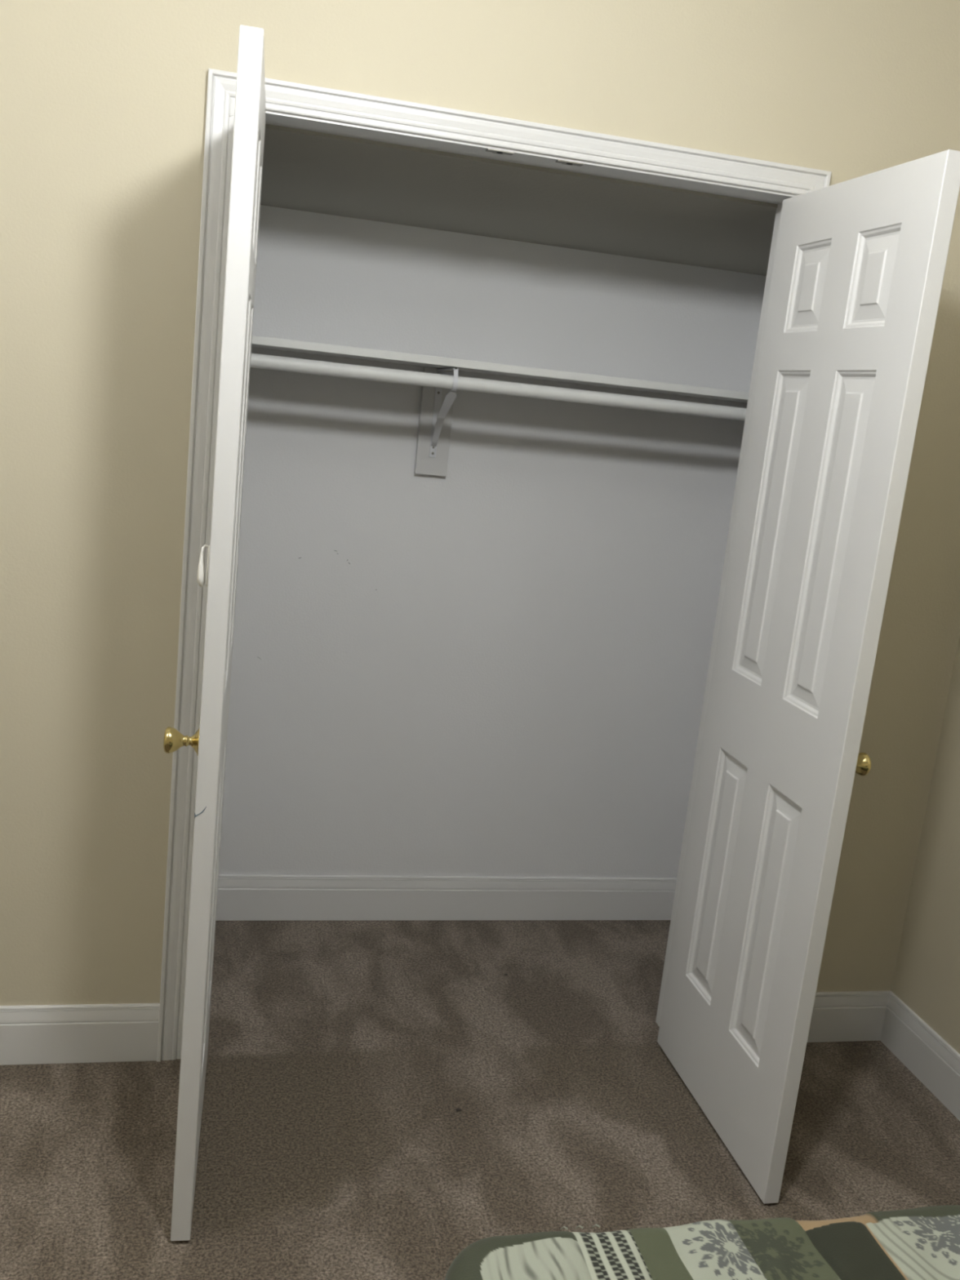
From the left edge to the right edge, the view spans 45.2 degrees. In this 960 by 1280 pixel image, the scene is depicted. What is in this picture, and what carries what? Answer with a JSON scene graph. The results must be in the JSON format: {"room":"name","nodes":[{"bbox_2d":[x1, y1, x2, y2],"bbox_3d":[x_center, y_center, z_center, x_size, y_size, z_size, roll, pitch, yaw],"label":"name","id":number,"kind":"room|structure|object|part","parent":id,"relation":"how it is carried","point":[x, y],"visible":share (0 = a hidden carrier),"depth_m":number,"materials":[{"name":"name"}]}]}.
{"room":"bedroom","nodes":[
{"label":"bedroom","id":0,"kind":"room"},
{"bbox_2d":[0,0,959,1005],"bbox_3d":[-0.641,-0.384,2.420,3.813,2.740,0.100,3,12,-13],"label":"wall","id":1,"kind":"structure","parent":0,"point":[103,103],"depth_m":2.40,"materials":[{"name":"beige paint"}]},
{"bbox_2d":[0,1003,159,1065],"bbox_3d":[-1.676,0.844,2.412,1.935,0.138,0.014,3,12,-13],"label":"baseboard","id":2,"kind":"structure","parent":1,"relation":"attached to","point":[30,1034],"depth_m":2.59,"materials":[{"name":"white paint"}]},
{"bbox_2d":[163,25,265,1240],"bbox_3d":[-0.521,0.031,2.174,0.095,2.042,0.607,4,12,-11],"label":"door","id":3,"kind":"structure","parent":1,"relation":"in","point":[209,742],"depth_m":1.90,"materials":[{"name":"white paint"}]},
{"bbox_3d":[-0.510,0.171,1.956,0.053,0.046,0.046,4,12,-11],"label":"knob","id":4,"kind":"part","parent":3,"relation":"part of","materials":[{"name":"gold metal"}]},
{"bbox_2d":[196,544,209,586],"bbox_3d":[-0.448,-0.120,1.865,0.019,0.070,0.030,4,12,-11],"label":"wall hook","id":5,"kind":"object","parent":3,"relation":"attached to","point":[201,571],"visible":0.95,"depth_m":1.86,"materials":[{"name":"white plastic"}]},
{"bbox_3d":[-0.441,-0.120,1.866,0.004,0.068,0.030,4,12,-11],"label":"plate","id":6,"kind":"part","parent":5,"relation":"part of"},
{"bbox_2d":[156,68,831,1062],"bbox_3d":[0.001,-0.042,2.637,1.329,2.120,0.122,3,12,-13],"label":"door frame","id":7,"kind":"structure","parent":1,"relation":"attached to","point":[281,96],"depth_m":2.41,"materials":[{"name":"white paint"}]},
{"bbox_2d":[485,148,514,155],"bbox_3d":[0.040,-1.011,2.388,0.056,0.004,0.029,3,12,-13],"label":"plate","id":8,"kind":"object","parent":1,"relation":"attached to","point":[491,150],"visible":1,"depth_m":2.38,"materials":[{"name":"silver metal"}]},
{"bbox_2d":[555,159,583,166],"bbox_3d":[0.187,-1.003,2.423,0.056,0.004,0.029,3,12,-13],"label":"plate","id":9,"kind":"object","parent":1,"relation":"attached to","point":[562,162],"visible":1,"depth_m":2.42,"materials":[{"name":"silver metal"}]},
{"bbox_2d":[657,149,959,1203],"bbox_3d":[0.668,0.099,2.457,0.095,2.042,0.606,3,12,-14],"label":"door","id":10,"kind":"structure","parent":1,"relation":"in","point":[860,263],"depth_m":2.35,"materials":[{"name":"white paint"}]},
{"bbox_3d":[0.732,0.242,2.250,0.053,0.046,0.046,3,12,-14],"label":"knob","id":11,"kind":"part","parent":10,"relation":"part of","materials":[{"name":"gold metal"}]},
{"bbox_2d":[807,991,890,1042],"bbox_3d":[0.821,0.986,3.007,0.548,0.138,0.014,3,12,-13],"label":"baseboard","id":12,"kind":"structure","parent":1,"relation":"attached to","point":[850,1015],"depth_m":3.04,"materials":[{"name":"white paint"}]},
{"bbox_2d":[0,920,959,1279],"bbox_3d":[-0.436,1.352,1.141,4.013,0.080,4.811,3,12,-13],"label":"floor","id":13,"kind":"structure","parent":0,"point":[335,1144],"depth_m":2.53,"materials":[{"name":"brown carpet"}]},
{"bbox_3d":[0.893,1.026,0.477,1.420,1.100,2.102,3,12,-13],"label":"bed","id":14,"kind":"object","parent":13,"relation":"on","visible":0},
{"bbox_2d":[444,1204,959,1279],"bbox_3d":[0.835,1.087,0.704,1.498,0.378,1.753,3,12,-13],"label":"comforter","id":15,"kind":"object","parent":14,"relation":"on","point":[919,1243],"visible":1,"depth_m":1.33,"materials":[{"name":"fabric"}]},
{"bbox_2d":[218,204,766,878],"bbox_3d":[-0.073,-0.282,3.308,1.800,2.300,0.082,3,12,-13],"label":"wall","id":16,"kind":"structure","parent":0,"point":[497,665],"depth_m":3.30,"materials":[{"name":"paint"}]},
{"bbox_2d":[413,366,453,476],"bbox_3d":[-0.123,-0.600,3.172,0.089,0.290,0.019,3,12,-13],"label":"board","id":17,"kind":"object","parent":16,"relation":"attached to","point":[424,464],"visible":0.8,"depth_m":3.17,"materials":[{"name":"grey"}]},
{"bbox_2d":[429,367,458,457],"bbox_3d":[-0.095,-0.586,3.000,0.026,0.241,0.327,4,12,-11],"label":"shelf bracket","id":18,"kind":"object","parent":16,"relation":"attached to","point":[440,412],"visible":0.99,"depth_m":3.10,"materials":[{"name":"white metal"}]},
{"bbox_3d":[-0.119,-0.621,3.156,0.019,0.241,0.003,3,12,-13],"label":"wall leg","id":19,"kind":"part","parent":18,"relation":"part of","materials":[{"name":"white metal"}]},
{"bbox_3d":[-0.084,-0.695,2.988,0.016,0.016,0.304,4,12,-10],"label":"arm","id":20,"kind":"part","parent":18,"relation":"part of","materials":[{"name":"white metal"}]},
{"bbox_2d":[250,353,746,421],"bbox_3d":[0.051,-0.629,2.873,1.661,0.056,0.056,3,12,-13],"label":"closet rod","id":21,"kind":"object","parent":18,"relation":"attached to","point":[257,361],"visible":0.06,"depth_m":2.86,"materials":[{"name":"white plastic"}]},
{"bbox_2d":[215,874,676,920],"bbox_3d":[-0.175,0.781,3.483,1.700,0.138,0.014,3,12,-13],"label":"baseboard","id":22,"kind":"structure","parent":16,"relation":"attached to","point":[240,897],"depth_m":3.49,"materials":[{"name":"white paint"}]},
{"bbox_2d":[251,335,749,403],"bbox_3d":[0.017,-0.667,3.022,1.700,0.108,0.335,3,12,-13],"label":"closet shelf","id":23,"kind":"object","parent":16,"relation":"attached to","point":[261,342],"visible":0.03,"depth_m":2.89,"materials":[{"name":"white wood"}]},
{"bbox_2d":[260,124,777,275],"bbox_3d":[0.098,-1.116,2.791,1.700,0.200,0.610,3,12,-13],"label":"ceiling","id":24,"kind":"structure","parent":0,"point":[306,171],"depth_m":2.75,"materials":[{"name":"grey paint"}]},
{"bbox_2d":[890,635,959,1053],"bbox_3d":[1.600,0.077,1.356,0.100,2.740,4.711,3,12,-13],"label":"wall","id":25,"kind":"structure","parent":0,"point":[926,978],"depth_m":2.89,"materials":[{"name":"beige paint"}]},
{"bbox_2d":[880,991,959,1120],"bbox_3d":[1.497,1.430,1.220,0.014,0.138,3.900,3,12,-13],"label":"baseboard","id":26,"kind":"structure","parent":25,"relation":"attached to","point":[920,1048],"depth_m":2.90,"materials":[{"name":"white paint"}]}
]}

